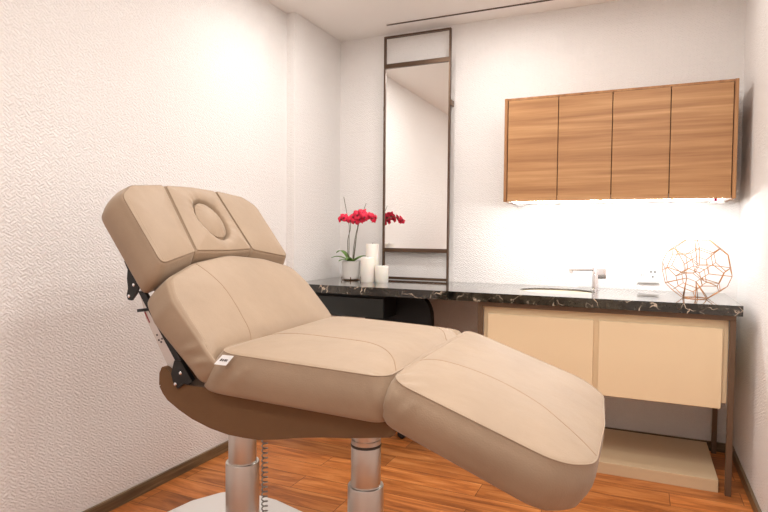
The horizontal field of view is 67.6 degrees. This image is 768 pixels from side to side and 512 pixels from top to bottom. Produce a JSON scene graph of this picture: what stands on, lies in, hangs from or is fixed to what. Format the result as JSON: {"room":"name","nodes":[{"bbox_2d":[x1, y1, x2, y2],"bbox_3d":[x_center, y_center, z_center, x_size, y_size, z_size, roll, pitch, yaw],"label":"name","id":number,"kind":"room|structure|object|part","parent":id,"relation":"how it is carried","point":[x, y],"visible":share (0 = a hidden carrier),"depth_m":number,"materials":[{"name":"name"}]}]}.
{"room":"spa treatment room","nodes":[
{"label":"spa treatment room","id":0,"kind":"room"},
{"bbox_2d":[0,0,286,511],"bbox_3d":[-1.331,-0.176,2.030,0.150,2.465,4.400,1,2,24],"label":"wall","id":1,"kind":"structure","parent":0,"point":[99,99],"depth_m":2.29,"materials":[{"name":"white paint"}]},
{"bbox_2d":[82,441,227,511],"bbox_3d":[-1.385,1.040,1.780,0.012,0.050,3.829,1,2,24],"label":"baseboard","id":2,"kind":"structure","parent":1,"relation":"attached to","point":[114,502],"depth_m":2.58,"materials":[{"name":"brown wood"}]},
{"bbox_2d":[286,12,340,315],"bbox_3d":[-0.450,-0.230,3.731,0.057,2.465,0.571,1,2,24],"label":"wall pillar","id":3,"kind":"structure","parent":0,"point":[313,55],"depth_m":3.63,"materials":[{"name":"white paint"}]},
{"bbox_2d":[110,432,752,511],"bbox_3d":[-0.164,1.135,1.546,2.835,0.100,4.800,1,2,24],"label":"floor","id":4,"kind":"structure","parent":0,"point":[304,474],"depth_m":2.60,"materials":[{"name":"brown wood"}]},
{"bbox_2d":[102,185,604,511],"bbox_3d":[-0.147,0.421,1.845,1.602,1.306,0.807,1,2,22],"label":"chair","id":5,"kind":"object","parent":4,"relation":"on","point":[251,352],"visible":1,"depth_m":1.62,"materials":[{"name":"beige leather"}]},
{"bbox_3d":[-0.760,0.075,1.738,0.065,0.119,0.007,1,2,22],"label":"hinge plate","id":6,"kind":"part","parent":5,"relation":"part of","materials":[{"name":"black metal"}]},
{"bbox_3d":[-0.731,0.164,1.737,0.041,0.015,0.005,1,2,22],"label":"lever","id":7,"kind":"part","parent":5,"relation":"part of","materials":[{"name":"black"}]},
{"bbox_3d":[-0.668,0.231,1.719,0.158,0.253,0.004,1,2,22],"label":"plate","id":8,"kind":"part","parent":5,"relation":"part of","materials":[{"name":"white metal"}]},
{"bbox_3d":[-0.647,0.238,1.705,0.207,0.260,0.012,1,2,22],"label":"rail","id":9,"kind":"part","parent":5,"relation":"part of","materials":[{"name":"black"}]},
{"bbox_3d":[-0.582,0.344,1.657,0.078,0.084,0.007,1,2,22],"label":"hinge plate","id":10,"kind":"part","parent":5,"relation":"part of","materials":[{"name":"black metal"}]},
{"bbox_3d":[-0.338,1.036,1.944,1.200,0.066,0.709,1,2,22],"label":"plate","id":11,"kind":"part","parent":5,"relation":"part of","materials":[{"name":"white paint"}]},
{"bbox_2d":[148,256,331,382],"bbox_3d":[-0.465,0.174,1.968,0.346,0.346,0.764,1,2,22],"label":"cushion","id":12,"kind":"object","parent":5,"relation":"on","point":[201,308],"depth_m":1.73,"materials":[{"name":"beige leather"}]},
{"bbox_3d":[-0.429,0.727,2.063,0.025,0.527,0.024,1,2,22],"label":"coiled cord","id":13,"kind":"part","parent":5,"relation":"part of","materials":[{"name":"grey plastic"}]},
{"bbox_2d":[204,317,459,421],"bbox_3d":[-0.129,0.311,1.834,0.640,0.159,0.783,1,2,22],"label":"seat cushion","id":14,"kind":"object","parent":5,"relation":"on","point":[343,368],"depth_m":1.53,"materials":[{"name":"beige leather"}]},
{"bbox_2d":[383,332,603,510],"bbox_3d":[0.354,0.421,1.637,0.516,0.284,0.807,1,2,22],"label":"cushion","id":15,"kind":"object","parent":5,"relation":"on","point":[532,429],"depth_m":1.35,"materials":[{"name":"beige leather"}]},
{"bbox_2d":[366,297,433,438],"bbox_3d":[0.031,0.621,3.316,0.460,0.802,0.616,1,2,24],"label":"office chair","id":16,"kind":"object","parent":4,"relation":"on","point":[420,311],"visible":0.06,"depth_m":3.40,"materials":[{"name":"black fabric"}]},
{"bbox_3d":[0.091,0.381,3.472,0.430,0.332,0.055,1,2,24],"label":"backrest","id":17,"kind":"part","parent":16,"relation":"part of","materials":[{"name":"black fabric"}]},
{"bbox_2d":[477,302,736,496],"bbox_3d":[1.128,0.641,3.017,1.154,0.804,0.576,1,2,24],"label":"base cabinet","id":18,"kind":"object","parent":4,"relation":"on","point":[666,357],"depth_m":2.71,"materials":[{"name":"beige wood"}]},
{"bbox_3d":[0.499,0.648,2.998,0.024,0.780,0.024,1,2,24],"label":"leg","id":19,"kind":"part","parent":18,"relation":"part of","materials":[{"name":"brown wood"}]},
{"bbox_2d":[306,277,742,316],"bbox_3d":[0.620,0.203,3.234,2.320,0.046,0.622,1,2,24],"label":"countertop","id":20,"kind":"structure","parent":18,"relation":"on","point":[722,304],"depth_m":2.95,"materials":[{"name":"black stone"}]},
{"bbox_2d":[331,199,376,280],"bbox_3d":[-0.160,-0.114,3.706,0.332,0.538,0.207,1,2,24],"label":"potted orchid","id":21,"kind":"object","parent":20,"relation":"on","point":[350,266],"visible":0.99,"depth_m":3.66,"materials":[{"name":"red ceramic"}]},
{"bbox_3d":[-0.251,-0.245,3.663,0.067,0.056,0.019,1,2,9],"label":"flower","id":22,"kind":"part","parent":21,"relation":"part of","materials":[{"name":"red plant"}]},
{"bbox_3d":[-0.213,0.090,3.710,0.126,0.118,0.126,1,2,24],"label":"pot","id":23,"kind":"part","parent":21,"relation":"part of","materials":[{"name":"white ceramic"}]},
{"bbox_3d":[-0.181,-0.224,3.630,0.068,0.058,0.018,1,2,4],"label":"flower","id":24,"kind":"part","parent":21,"relation":"part of","materials":[{"name":"red plant"}]},
{"bbox_3d":[-0.149,-0.234,3.616,0.070,0.062,0.014,0,2,-9],"label":"flower","id":25,"kind":"part","parent":21,"relation":"part of","materials":[{"name":"red plant"}]},
{"bbox_3d":[-0.132,-0.268,3.603,0.074,0.061,0.026,1,2,10],"label":"flower","id":26,"kind":"part","parent":21,"relation":"part of","materials":[{"name":"red plant"}]},
{"bbox_3d":[-0.120,-0.246,3.591,0.067,0.058,0.013,0,2,-4],"label":"flower","id":27,"kind":"part","parent":21,"relation":"part of","materials":[{"name":"red plant"}]},
{"bbox_3d":[-0.067,-0.237,3.575,0.055,0.063,0.013,0,2,-26],"label":"flower","id":28,"kind":"part","parent":21,"relation":"part of","materials":[{"name":"red plant"}]},
{"bbox_2d":[315,292,395,318],"bbox_3d":[-0.229,0.281,3.448,0.578,0.138,0.196,1,2,24],"label":"drawer","id":29,"kind":"object","parent":20,"relation":"attached to","point":[365,306],"visible":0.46,"depth_m":3.32,"materials":[{"name":"black lacquer"}]},
{"bbox_2d":[361,257,374,281],"bbox_3d":[-0.101,0.082,3.574,0.088,0.159,0.088,1,2,24],"label":"candle","id":30,"kind":"object","parent":20,"relation":"on","point":[367,263],"visible":1,"depth_m":3.54,"materials":[{"name":"white wax"}]},
{"bbox_2d":[366,243,378,265],"bbox_3d":[-0.075,0.037,3.687,0.086,0.241,0.086,1,2,24],"label":"candle","id":31,"kind":"object","parent":20,"relation":"on","point":[372,250],"visible":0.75,"depth_m":3.65,"materials":[{"name":"white wax"}]},
{"bbox_2d":[375,265,388,282],"bbox_3d":[-0.013,0.108,3.557,0.082,0.108,0.082,1,2,24],"label":"candle","id":32,"kind":"object","parent":20,"relation":"on","point":[381,271],"visible":1,"depth_m":3.52,"materials":[{"name":"white wax"}]},
{"bbox_2d":[382,27,453,281],"bbox_3d":[0.213,-0.632,3.699,0.468,1.582,0.059,1,2,24],"label":"mirror","id":33,"kind":"object","parent":20,"relation":"on","point":[418,102],"visible":0.9,"depth_m":3.68,"materials":[{"name":"brown metal"}]},
{"bbox_3d":[0.003,-0.637,3.775,0.010,1.582,0.024,1,2,24],"label":"post","id":34,"kind":"part","parent":33,"relation":"part of","materials":[{"name":"brown metal"}]},
{"bbox_3d":[0.206,-0.633,3.685,0.433,1.168,0.006,1,2,24],"label":"glass","id":35,"kind":"part","parent":33,"relation":"part of","materials":[{"name":"white mirror"}]},
{"bbox_3d":[0.407,-0.626,3.593,0.010,1.582,0.024,1,2,24],"label":"post","id":36,"kind":"part","parent":33,"relation":"part of","materials":[{"name":"brown metal"}]},
{"bbox_2d":[521,288,593,293],"bbox_3d":[0.934,0.249,3.107,0.390,0.120,0.298,1,2,24],"label":"sink","id":37,"kind":"object","parent":20,"relation":"in","point":[543,290],"visible":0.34,"depth_m":3.23,"materials":[{"name":"beige ceramic"}]},
{"bbox_2d":[523,290,587,293],"bbox_3d":[0.934,0.254,3.107,0.381,0.112,0.292,1,2,24],"label":"basin","id":38,"kind":"object","parent":37,"relation":"in","point":[543,291],"depth_m":3.22,"materials":[{"name":"beige ceramic"}]},
{"bbox_2d":[568,267,605,289],"bbox_3d":[1.120,0.123,3.166,0.200,0.128,0.053,1,2,5],"label":"faucet","id":39,"kind":"object","parent":20,"relation":"on","point":[598,273],"visible":1,"depth_m":3.15,"materials":[{"name":"silver metal"}]},
{"bbox_3d":[1.093,0.075,3.166,0.145,0.013,0.024,1,2,4],"label":"spout","id":40,"kind":"part","parent":39,"relation":"part of","materials":[{"name":"silver metal"}]},
{"bbox_3d":[1.195,0.097,3.159,0.049,0.058,0.034,1,2,4],"label":"lever","id":41,"kind":"part","parent":39,"relation":"part of","materials":[{"name":"silver metal"}]},
{"bbox_2d":[662,240,732,298],"bbox_3d":[1.511,0.063,2.775,0.300,0.283,0.307,1,2,24],"label":"sculpture","id":42,"kind":"object","parent":20,"relation":"on","point":[695,249],"visible":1,"depth_m":2.76,"materials":[{"name":"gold metal"}]},
{"bbox_3d":[0.775,0.482,2.879,0.517,0.359,0.020,1,2,24],"label":"drawer","id":43,"kind":"part","parent":18,"relation":"part of","materials":[{"name":"beige paint"}]},
{"bbox_3d":[1.018,0.259,2.751,1.154,0.024,0.024,1,2,24],"label":"rail","id":44,"kind":"part","parent":18,"relation":"part of","materials":[{"name":"brown wood"}]},
{"bbox_3d":[1.118,1.014,3.032,1.072,0.057,0.527,1,2,24],"label":"plinth","id":45,"kind":"part","parent":18,"relation":"part of","materials":[{"name":"beige wood"}]},
{"bbox_3d":[1.267,0.494,2.657,0.515,0.359,0.020,1,2,24],"label":"drawer","id":46,"kind":"part","parent":18,"relation":"part of","materials":[{"name":"beige paint"}]},
{"bbox_3d":[1.756,0.658,3.037,0.024,0.780,0.024,1,2,24],"label":"leg","id":47,"kind":"part","parent":18,"relation":"part of","materials":[{"name":"brown wood"}]},
{"bbox_3d":[1.529,0.674,2.534,0.024,0.780,0.024,1,2,24],"label":"leg","id":48,"kind":"part","parent":18,"relation":"part of","materials":[{"name":"brown wood"}]},
{"bbox_2d":[266,0,619,41],"bbox_3d":[-0.141,-1.428,1.453,2.835,0.100,4.800,1,2,24],"label":"ceiling","id":49,"kind":"structure","parent":0,"point":[344,20],"depth_m":3.39,"materials":[{"name":"white paint"}]},
{"bbox_2d":[387,0,551,25],"bbox_3d":[0.785,-1.433,3.268,1.686,0.004,0.013,1,2,24],"label":"ceiling vent","id":50,"kind":"object","parent":49,"relation":"in","point":[541,0],"visible":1,"depth_m":3.39,"materials":[{"name":"black"}]},
{"bbox_2d":[339,0,745,442],"bbox_3d":[0.782,-0.213,3.572,2.835,2.465,0.150,1,2,24],"label":"wall","id":51,"kind":"structure","parent":0,"point":[622,44],"depth_m":3.38,"materials":[{"name":"white paint"}]},
{"bbox_2d":[503,78,739,205],"bbox_3d":[1.236,-0.570,3.093,1.109,0.575,0.328,1,2,24],"label":"upper cabinet","id":52,"kind":"object","parent":51,"relation":"attached to","point":[648,144],"visible":1,"depth_m":2.92,"materials":[{"name":"brown wood"}]},
{"bbox_3d":[0.739,-0.587,3.317,0.017,0.565,0.328,1,2,24],"label":"panel","id":53,"kind":"part","parent":52,"relation":"part of","materials":[{"name":"brown wood"}]},
{"bbox_3d":[0.807,-0.573,3.116,0.264,0.550,0.018,1,2,24],"label":"door","id":54,"kind":"part","parent":52,"relation":"part of","materials":[{"name":"brown wood"}]},
{"bbox_3d":[1.051,-0.567,3.007,0.264,0.550,0.018,1,2,24],"label":"door","id":55,"kind":"part","parent":52,"relation":"part of","materials":[{"name":"brown wood"}]},
{"bbox_3d":[1.238,-0.301,3.111,1.075,0.014,0.309,1,2,24],"label":"panel","id":56,"kind":"part","parent":52,"relation":"part of","materials":[{"name":"white paint"}]},
{"bbox_3d":[1.239,-0.851,3.084,1.075,0.011,0.325,1,2,24],"label":"panel","id":57,"kind":"part","parent":52,"relation":"part of","materials":[{"name":"brown wood"}]},
{"bbox_3d":[1.295,-0.561,2.897,0.264,0.550,0.018,1,2,24],"label":"door","id":58,"kind":"part","parent":52,"relation":"part of","materials":[{"name":"brown wood"}]},
{"bbox_3d":[1.180,-0.576,2.968,1.075,0.515,0.006,1,2,24],"label":"panel","id":59,"kind":"part","parent":52,"relation":"part of","materials":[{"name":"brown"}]},
{"bbox_3d":[1.539,-0.554,2.787,0.264,0.550,0.018,1,2,24],"label":"door","id":60,"kind":"part","parent":52,"relation":"part of","materials":[{"name":"brown wood"}]},
{"bbox_3d":[1.734,-0.562,2.869,0.017,0.565,0.328,1,2,24],"label":"panel","id":61,"kind":"part","parent":52,"relation":"part of","materials":[{"name":"brown wood"}]},
{"bbox_2d":[637,264,658,282],"bbox_3d":[1.466,0.098,3.185,0.105,0.105,0.011,1,2,24],"label":"power outlet","id":62,"kind":"object","parent":51,"relation":"attached to","point":[647,273],"visible":1,"depth_m":3.18,"materials":[{"name":"white plastic"}]},
{"bbox_2d":[605,427,725,452],"bbox_3d":[0.764,0.996,3.531,2.378,0.050,0.012,1,2,24],"label":"baseboard","id":63,"kind":"structure","parent":51,"relation":"attached to","point":[721,447],"depth_m":3.12,"materials":[{"name":"brown wood"}]},
{"bbox_2d":[733,0,767,511],"bbox_3d":[1.025,-0.117,0.969,0.150,2.465,4.400,1,2,24],"label":"wall","id":64,"kind":"structure","parent":0,"point":[750,421],"depth_m":2.58,"materials":[{"name":"white paint"}]},
{"bbox_2d":[732,447,761,511],"bbox_3d":[0.938,1.088,1.041,0.012,0.050,4.388,1,2,24],"label":"baseboard","id":65,"kind":"structure","parent":64,"relation":"attached to","point":[754,504],"depth_m":2.58,"materials":[{"name":"brown wood"}]}
]}

